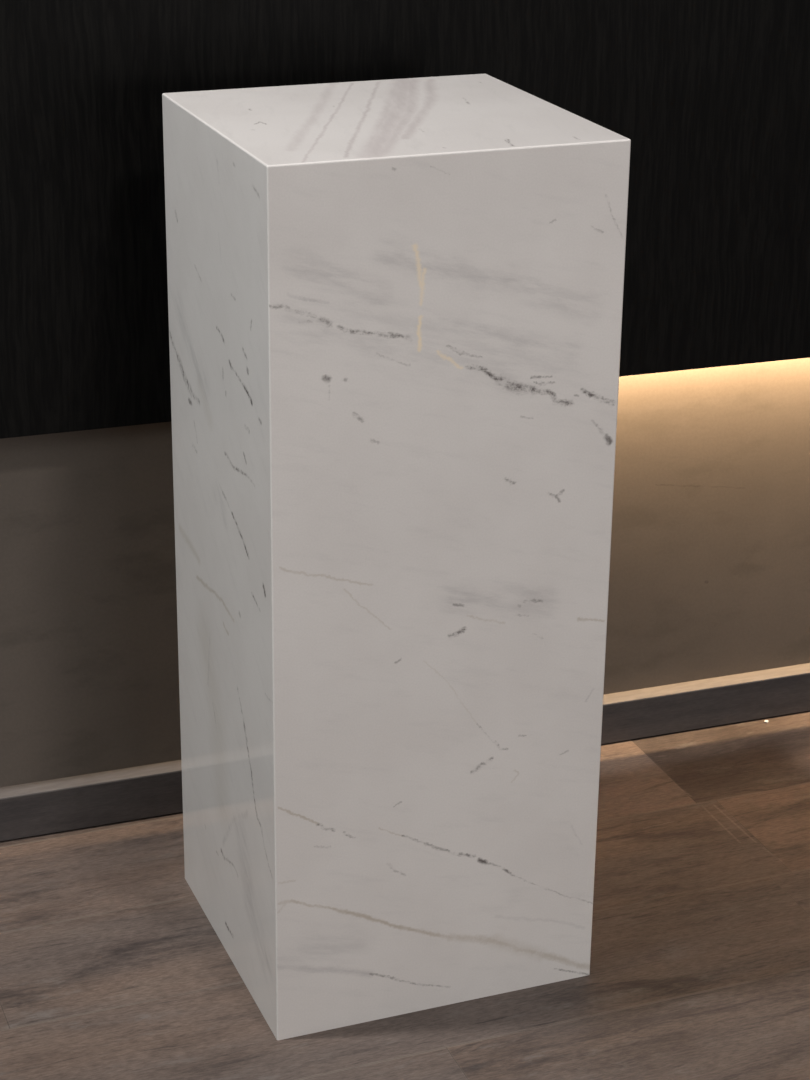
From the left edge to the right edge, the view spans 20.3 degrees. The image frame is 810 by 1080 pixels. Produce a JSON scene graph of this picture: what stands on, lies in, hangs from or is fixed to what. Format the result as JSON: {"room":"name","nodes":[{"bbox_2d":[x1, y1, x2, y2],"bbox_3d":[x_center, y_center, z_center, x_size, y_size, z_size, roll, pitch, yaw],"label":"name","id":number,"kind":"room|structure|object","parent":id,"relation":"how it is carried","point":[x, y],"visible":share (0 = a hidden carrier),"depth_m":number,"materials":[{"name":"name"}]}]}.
{"room":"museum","nodes":[
{"label":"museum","id":0,"kind":"room"},
{"bbox_2d":[0,711,809,1079],"bbox_3d":[0.621,0.860,1.538,5.200,0.060,3.500,-8,24,-20],"label":"floor","id":1,"kind":"structure","parent":0,"point":[112,967],"depth_m":2.43,"materials":[{"name":"brown wood"}]},
{"bbox_2d":[162,74,630,1039],"bbox_3d":[-0.022,0.009,2.336,0.352,0.900,0.343,-8,24,-20],"label":"marble pedestal","id":2,"kind":"object","parent":1,"relation":"on","point":[395,306],"visible":1,"depth_m":2.18,"materials":[{"name":"white stone"}]},
{"bbox_2d":[0,358,809,786],"bbox_3d":[0.070,-1.056,2.383,5.000,2.960,0.102,-7,23,-19],"label":"wall","id":3,"kind":"structure","parent":0,"point":[709,574],"depth_m":2.73,"materials":[{"name":"beige paint"}]},
{"bbox_2d":[0,0,809,438],"bbox_3d":[0.099,-1.241,2.228,4.800,2.300,0.056,-7,23,-19],"label":"wall panel","id":4,"kind":"object","parent":3,"relation":"attached to","point":[711,98],"depth_m":2.46,"materials":[{"name":"black wood"}]},
{"bbox_2d":[0,674,809,840],"bbox_3d":[0.075,0.256,2.852,4.800,0.057,0.027,-7,23,-19],"label":"baseboard","id":5,"kind":"structure","parent":3,"relation":"attached to","point":[126,800],"depth_m":2.90,"materials":[{"name":"grey metal"}]},
{"bbox_2d":[0,663,809,799],"bbox_3d":[0.075,0.228,2.840,4.800,0.002,0.027,-7,23,-19],"label":"trim","id":6,"kind":"structure","parent":3,"relation":"attached to","point":[175,766],"depth_m":2.89,"materials":[{"name":"grey metal"}]}
]}

